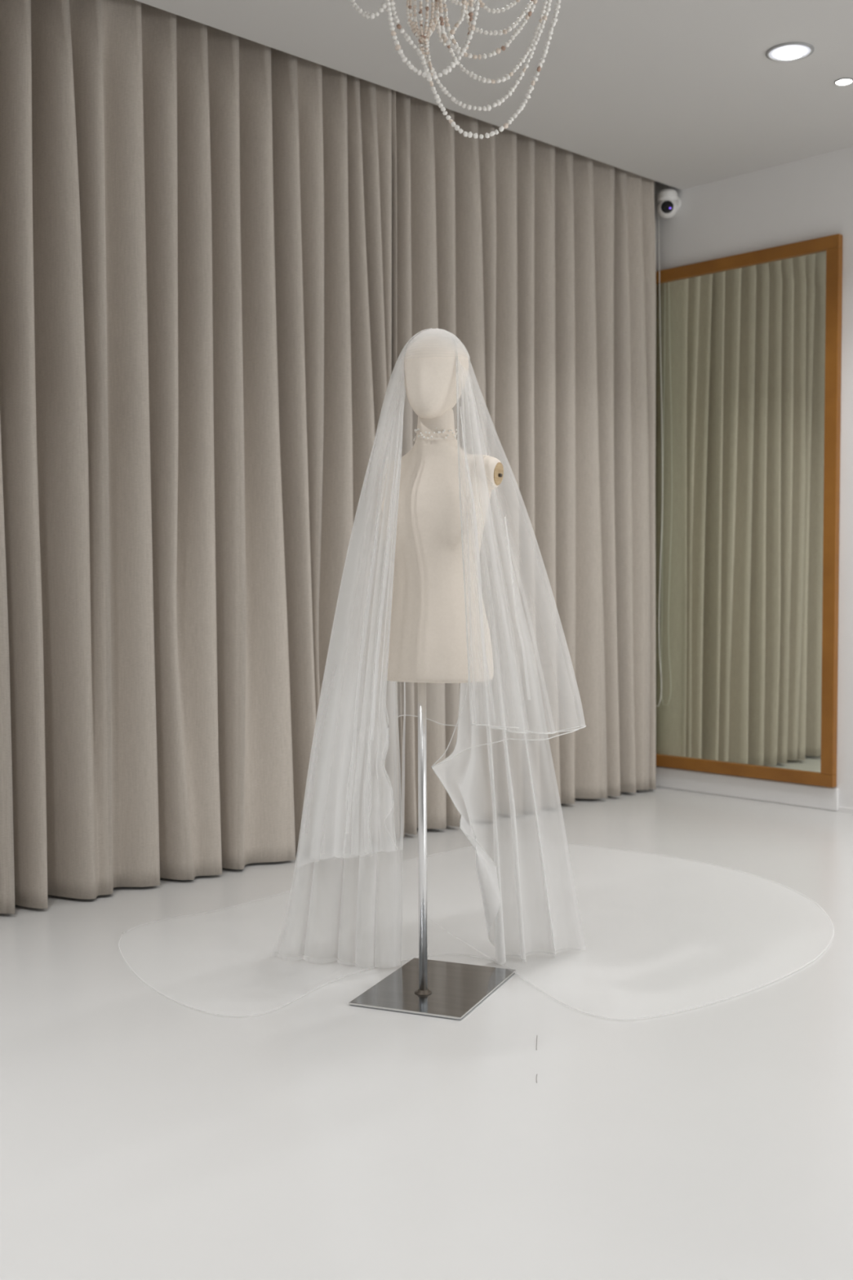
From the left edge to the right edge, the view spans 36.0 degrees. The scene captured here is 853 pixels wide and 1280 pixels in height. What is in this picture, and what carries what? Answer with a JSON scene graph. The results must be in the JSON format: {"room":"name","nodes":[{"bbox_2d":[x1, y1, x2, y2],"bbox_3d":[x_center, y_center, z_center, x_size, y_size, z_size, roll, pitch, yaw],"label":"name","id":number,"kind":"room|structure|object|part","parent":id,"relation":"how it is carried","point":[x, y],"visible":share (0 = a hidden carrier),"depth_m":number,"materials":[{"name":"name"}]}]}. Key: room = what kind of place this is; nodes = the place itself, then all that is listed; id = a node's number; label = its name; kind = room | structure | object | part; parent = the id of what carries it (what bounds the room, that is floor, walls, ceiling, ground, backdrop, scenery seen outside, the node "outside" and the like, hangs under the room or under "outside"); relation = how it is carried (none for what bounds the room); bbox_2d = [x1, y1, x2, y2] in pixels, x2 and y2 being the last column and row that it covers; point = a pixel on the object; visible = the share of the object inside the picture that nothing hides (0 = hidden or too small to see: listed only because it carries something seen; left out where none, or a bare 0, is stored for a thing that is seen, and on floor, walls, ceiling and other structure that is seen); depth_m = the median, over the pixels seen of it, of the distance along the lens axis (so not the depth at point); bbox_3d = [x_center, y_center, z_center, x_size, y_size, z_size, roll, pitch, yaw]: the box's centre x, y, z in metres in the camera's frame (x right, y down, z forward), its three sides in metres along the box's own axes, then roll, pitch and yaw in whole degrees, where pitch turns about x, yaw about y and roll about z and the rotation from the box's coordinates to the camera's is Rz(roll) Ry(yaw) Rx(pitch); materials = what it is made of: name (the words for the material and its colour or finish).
{"room":"clothing store","nodes":[
{"label":"clothing store","id":0,"kind":"room"},
{"bbox_2d":[0,786,852,1279],"bbox_3d":[0.670,0.993,1.157,7.900,0.100,7.260,-3,4,-44],"label":"floor","id":1,"kind":"structure","parent":0,"point":[145,1135],"depth_m":2.61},
{"bbox_2d":[348,334,515,1020],"bbox_3d":[0.037,0.064,3.147,0.318,1.567,0.388,1,3,23],"label":"mannequin","id":2,"kind":"object","parent":1,"relation":"on","point":[428,642],"visible":0.78,"depth_m":3.05},
{"bbox_3d":[0.022,0.843,3.192,0.278,0.006,0.387,1,3,23],"label":"plate","id":3,"kind":"part","parent":2,"relation":"part of","materials":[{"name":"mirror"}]},
{"bbox_2d":[413,427,457,440],"bbox_3d":[0.023,-0.485,3.111,0.106,0.028,0.111,1,3,23],"label":"choker","id":4,"kind":"object","parent":2,"relation":"on","point":[417,429],"visible":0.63,"depth_m":3.07,"materials":[{"name":"white"}]},
{"bbox_2d":[117,328,834,1020],"bbox_3d":[0.235,0.019,3.740,2.148,1.596,1.647,-3,4,-44],"label":"veil","id":5,"kind":"object","parent":2,"relation":"on","point":[344,904],"visible":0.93,"depth_m":3.32,"materials":[{"name":"white fabric"}]},
{"bbox_2d":[135,0,852,190],"bbox_3d":[0.799,-1.869,0.875,7.900,0.120,6.860,-3,4,-44],"label":"ceiling","id":6,"kind":"structure","parent":0,"point":[682,95],"depth_m":4.57,"materials":[{"name":"white paint"}]},
{"bbox_2d":[0,0,398,914],"bbox_3d":[-0.813,-0.663,4.346,1.786,2.892,0.223,-3,4,-44],"label":"curtain","id":7,"kind":"object","parent":6,"relation":"hanging from","point":[196,217],"visible":0.8,"depth_m":4.24,"materials":[{"name":"fabric"}]},
{"bbox_2d":[351,0,560,138],"bbox_3d":[0.074,-1.446,2.736,0.483,0.896,0.447,-3,4,-44],"label":"chandelier","id":8,"kind":"object","parent":6,"relation":"hanging from","point":[423,37],"visible":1,"depth_m":2.69,"materials":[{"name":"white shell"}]},
{"bbox_2d":[391,89,656,836],"bbox_3d":[0.430,-0.729,5.559,1.709,2.888,0.246,-3,4,-44],"label":"curtain","id":9,"kind":"object","parent":6,"relation":"hanging from","point":[537,258],"visible":0.7,"depth_m":5.56,"materials":[{"name":"fabric"}]},
{"bbox_2d":[765,41,814,61],"bbox_3d":[1.224,-1.974,4.426,0.158,0.016,0.158,-3,4,-44],"label":"recessed light","id":10,"kind":"object","parent":6,"relation":"in","point":[793,53],"visible":1,"depth_m":4.41,"materials":[{"name":"grey"}]},
{"bbox_2d":[834,77,852,85],"bbox_3d":[1.492,-1.993,4.692,0.066,0.006,0.066,-3,4,-44],"label":"recessed light","id":11,"kind":"object","parent":6,"relation":"in","point":[844,81],"visible":1,"depth_m":4.68,"materials":[{"name":"grey"}]},
{"bbox_2d":[835,79,852,84],"bbox_3d":[1.492,-1.993,4.692,0.056,0.004,0.056,-3,4,-44],"label":"diffuser","id":12,"kind":"object","parent":11,"relation":"attached to","point":[838,82],"depth_m":4.69,"materials":[{"name":"white plastic"}]},
{"bbox_2d":[653,146,852,808],"bbox_3d":[3.461,-0.748,3.794,0.100,3.102,7.260,-3,4,-44],"label":"wall","id":13,"kind":"structure","parent":0,"point":[809,198],"depth_m":5.56,"materials":[{"name":"paint"}]},
{"bbox_2d":[653,180,662,706],"bbox_3d":[1.072,-0.960,6.094,0.003,2.544,0.062,-3,4,-44],"label":"pull cord","id":14,"kind":"object","parent":13,"relation":"hanging from","point":[654,180],"visible":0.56,"depth_m":6.07,"materials":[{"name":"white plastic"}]},
{"bbox_2d":[657,188,680,218],"bbox_3d":[1.105,-1.991,6.010,0.102,0.125,0.091,-3,4,-44],"label":"security camera","id":15,"kind":"object","parent":13,"relation":"attached to","point":[669,203],"visible":1,"depth_m":5.97,"materials":[{"name":"white plastic"}]},
{"bbox_2d":[655,766,839,811],"bbox_3d":[1.355,0.659,5.957,0.014,0.098,1.115,-3,4,-44],"label":"baseboard","id":16,"kind":"structure","parent":13,"relation":"attached to","point":[740,787],"depth_m":5.86,"materials":[{"name":"paint"}]},
{"bbox_2d":[655,233,843,787],"bbox_3d":[1.363,-0.546,5.870,0.034,2.307,1.033,-3,4,-44],"label":"wall mirror","id":17,"kind":"object","parent":13,"relation":"attached to","point":[751,342],"visible":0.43,"depth_m":5.80,"materials":[{"name":"mirror"}]},
{"bbox_3d":[1.367,0.579,5.925,0.034,0.054,1.033,-3,4,-44],"label":"frame rail","id":18,"kind":"part","parent":17,"relation":"part of","materials":[{"name":"brown wood"}]},
{"bbox_3d":[1.358,-1.671,5.816,0.034,0.054,1.033,-3,4,-44],"label":"frame rail","id":19,"kind":"part","parent":17,"relation":"part of","materials":[{"name":"brown wood"}]},
{"bbox_2d":[838,806,852,813],"bbox_3d":[3.817,0.811,3.431,0.008,0.020,5.944,-3,4,-44],"label":"trim","id":20,"kind":"structure","parent":13,"relation":"attached to","point":[841,809],"depth_m":5.54,"materials":[{"name":"paint"}]}
]}

